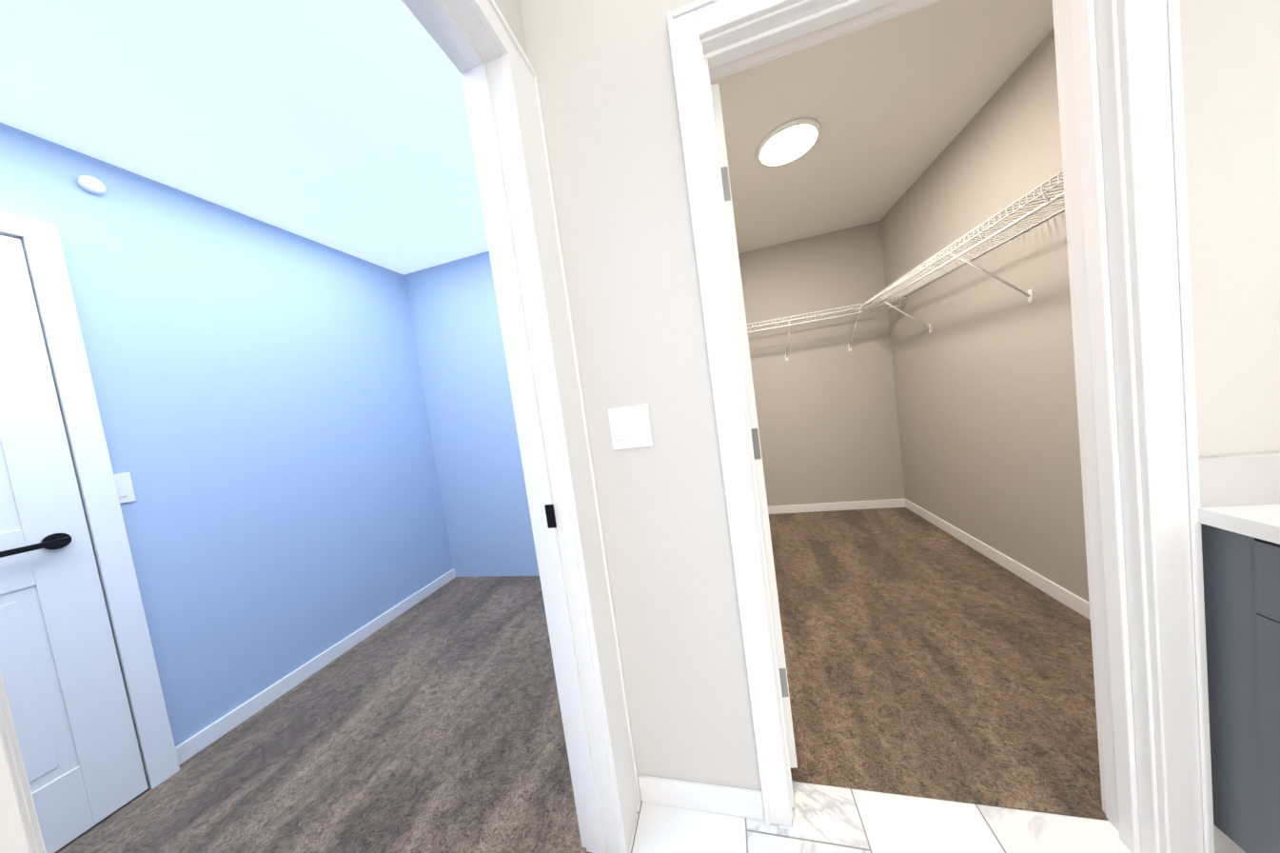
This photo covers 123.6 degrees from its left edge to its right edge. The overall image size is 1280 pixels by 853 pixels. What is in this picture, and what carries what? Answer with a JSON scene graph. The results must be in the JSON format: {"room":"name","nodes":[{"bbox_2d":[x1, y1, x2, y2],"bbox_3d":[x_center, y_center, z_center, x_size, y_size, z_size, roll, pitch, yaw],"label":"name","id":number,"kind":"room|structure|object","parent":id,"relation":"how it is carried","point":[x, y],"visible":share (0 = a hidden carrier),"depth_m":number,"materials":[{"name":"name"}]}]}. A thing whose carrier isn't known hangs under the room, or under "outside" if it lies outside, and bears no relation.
{"room":"bathroom","nodes":[
{"label":"bathroom","id":0,"kind":"room"},
{"bbox_2d":[0,121,456,747],"bbox_3d":[-2.154,0.191,1.029,0.100,2.457,3.800,-7,3,14],"label":"wall","id":1,"kind":"structure","parent":0,"point":[312,445],"depth_m":1.67,"materials":[{"name":"paint"}]},
{"bbox_2d":[0,235,148,852],"bbox_3d":[-2.067,0.393,0.867,0.091,2.028,0.760,-7,3,14],"label":"hall door","id":2,"kind":"structure","parent":1,"relation":"in","point":[62,677],"depth_m":1.16,"materials":[{"name":"white wood"}]},
{"bbox_2d":[0,211,179,788],"bbox_3d":[-2.098,0.363,0.871,0.046,2.120,0.910,-7,3,14],"label":"door frame","id":3,"kind":"structure","parent":1,"relation":"attached to","point":[58,319],"depth_m":1.26,"materials":[{"name":"white wood"}]},
{"bbox_2d":[76,175,106,195],"bbox_3d":[-2.144,-0.946,1.344,0.030,0.060,0.060,-7,3,14],"label":"smoke detector","id":4,"kind":"object","parent":1,"relation":"attached to","point":[90,185],"visible":0.96,"depth_m":1.34,"materials":[{"name":"plastic"}]},
{"bbox_2d":[113,472,136,503],"bbox_3d":[-2.016,0.240,1.326,0.009,0.116,0.070,-7,3,14],"label":"light switch","id":5,"kind":"object","parent":1,"relation":"attached to","point":[125,487],"visible":0.46,"depth_m":1.34,"materials":[{"name":"plastic"}]},
{"bbox_2d":[175,568,455,765],"bbox_3d":[-1.696,1.266,2.106,0.012,0.075,1.490,-7,3,14],"label":"baseboard","id":6,"kind":"structure","parent":1,"relation":"attached to","point":[206,737],"depth_m":1.76,"materials":[{"name":"white wood"}]},
{"bbox_2d":[403,251,539,576],"bbox_3d":[-0.754,-0.088,2.578,1.872,2.457,0.100,-7,3,14],"label":"wall","id":7,"kind":"structure","parent":0,"point":[456,324],"depth_m":2.66,"materials":[{"name":"paint"}]},
{"bbox_2d":[493,0,531,64],"bbox_3d":[-0.530,0.045,-0.251,0.100,2.457,2.802,-7,3,14],"label":"wall","id":8,"kind":"structure","parent":0,"point":[512,10],"depth_m":0.90,"materials":[{"name":"paint"}]},
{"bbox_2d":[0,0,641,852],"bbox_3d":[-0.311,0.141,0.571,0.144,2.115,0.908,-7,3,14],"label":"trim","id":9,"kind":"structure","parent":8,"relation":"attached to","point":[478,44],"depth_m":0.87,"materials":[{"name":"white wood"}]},
{"bbox_2d":[0,0,1053,274],"bbox_3d":[-0.367,-1.334,0.864,3.978,0.100,5.280,-7,3,14],"label":"ceiling","id":10,"kind":"structure","parent":0,"point":[343,126],"depth_m":1.39,"materials":[{"name":"paint"}]},
{"bbox_2d":[756,117,820,166],"bbox_3d":[0.775,-1.478,1.805,0.310,0.027,0.310,-7,3,14],"label":"recessed light","id":11,"kind":"object","parent":10,"relation":"in","point":[788,141],"visible":1,"depth_m":1.77,"materials":[{"name":"white plastic"}]},
{"bbox_2d":[54,507,1108,852],"bbox_3d":[-0.008,1.156,1.184,3.735,0.054,4.730,-7,3,14],"label":"floor carpet","id":12,"kind":"object","parent":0,"point":[924,658],"visible":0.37,"depth_m":1.32,"materials":[{"name":"brown carpet"}]},
{"bbox_2d":[738,220,902,506],"bbox_3d":[1.372,-0.413,3.203,1.680,2.457,0.100,-7,3,14],"label":"wall","id":13,"kind":"structure","parent":0,"point":[828,429],"depth_m":3.08,"materials":[{"name":"paint"}]},
{"bbox_2d":[747,303,857,360],"bbox_3d":[1.111,-0.734,3.020,1.380,0.336,0.318,-7,3,14],"label":"wire shelf","id":14,"kind":"object","parent":13,"relation":"attached to","point":[856,307],"depth_m":2.87,"materials":[{"name":"white metal"}]},
{"bbox_2d":[768,498,902,513],"bbox_3d":[1.522,0.766,3.214,1.650,0.075,0.015,-7,3,14],"label":"baseboard","id":15,"kind":"structure","parent":13,"relation":"attached to","point":[892,502],"depth_m":3.14,"materials":[{"name":"white wood"}]},
{"bbox_2d":[628,781,1132,852],"bbox_3d":[0.606,1.165,-0.374,1.886,0.050,2.696,-7,3,14],"label":"floor","id":16,"kind":"structure","parent":0,"point":[827,818],"depth_m":0.91,"materials":[{"name":"tile"}]},
{"bbox_2d":[1198,515,1279,852],"bbox_3d":[1.247,0.632,-0.176,0.618,0.811,1.712,-7,3,14],"label":"bathroom vanity","id":17,"kind":"object","parent":16,"relation":"on","point":[1241,565],"depth_m":0.66,"materials":[{"name":"grey wood"}]},
{"bbox_2d":[1197,496,1279,538],"bbox_3d":[1.199,0.214,-0.202,0.601,0.030,1.712,-7,3,14],"label":"countertop","id":18,"kind":"structure","parent":17,"relation":"on","point":[1264,516],"depth_m":0.64,"materials":[{"name":"white stone"}]},
{"bbox_2d":[524,0,1279,852],"bbox_3d":[0.747,-0.189,0.811,1.860,2.457,0.108,-7,3,14],"label":"wall","id":19,"kind":"structure","parent":0,"point":[604,70],"depth_m":0.91,"materials":[{"name":"paint"}]},
{"bbox_2d":[607,403,653,450],"bbox_3d":[-0.028,0.002,0.952,0.116,0.116,0.012,-7,3,14],"label":"double light switch","id":20,"kind":"object","parent":19,"relation":"attached to","point":[630,426],"visible":1,"depth_m":0.95,"materials":[{"name":"plastic"}]},
{"bbox_2d":[638,774,765,820],"bbox_3d":[0.172,1.079,1.002,0.358,0.079,0.012,-7,3,14],"label":"baseboard","id":21,"kind":"structure","parent":19,"relation":"attached to","point":[710,797],"depth_m":0.99,"materials":[{"name":"white wood"}]},
{"bbox_2d":[710,83,797,767],"bbox_3d":[0.329,0.036,1.363,0.212,2.004,0.788,-7,3,14],"label":"closet door","id":22,"kind":"structure","parent":19,"relation":"in","point":[727,193],"depth_m":0.99,"materials":[{"name":"white wood"}]},
{"bbox_2d":[666,0,1215,852],"bbox_3d":[0.659,-0.007,0.849,0.908,2.115,0.152,-7,3,14],"label":"trim","id":23,"kind":"structure","parent":19,"relation":"attached to","point":[1119,72],"depth_m":0.74,"materials":[{"name":"white wood"}]},
{"bbox_2d":[879,28,1089,602],"bbox_3d":[1.957,-0.413,1.835,0.100,2.457,2.478,-7,3,14],"label":"wall","id":24,"kind":"structure","parent":0,"point":[962,415],"depth_m":1.82,"materials":[{"name":"paint"}]},
{"bbox_2d":[857,170,1064,333],"bbox_3d":[1.698,-0.745,1.841,0.323,0.336,2.328,-7,3,14],"label":"wire shelf","id":25,"kind":"object","parent":24,"relation":"attached to","point":[887,291],"depth_m":1.64,"materials":[{"name":"white metal"}]},
{"bbox_2d":[902,498,1090,620],"bbox_3d":[2.049,0.773,1.868,0.015,0.075,2.378,-7,3,14],"label":"baseboard","id":26,"kind":"structure","parent":24,"relation":"attached to","point":[1064,596],"depth_m":1.90,"materials":[{"name":"white wood"}]}
]}

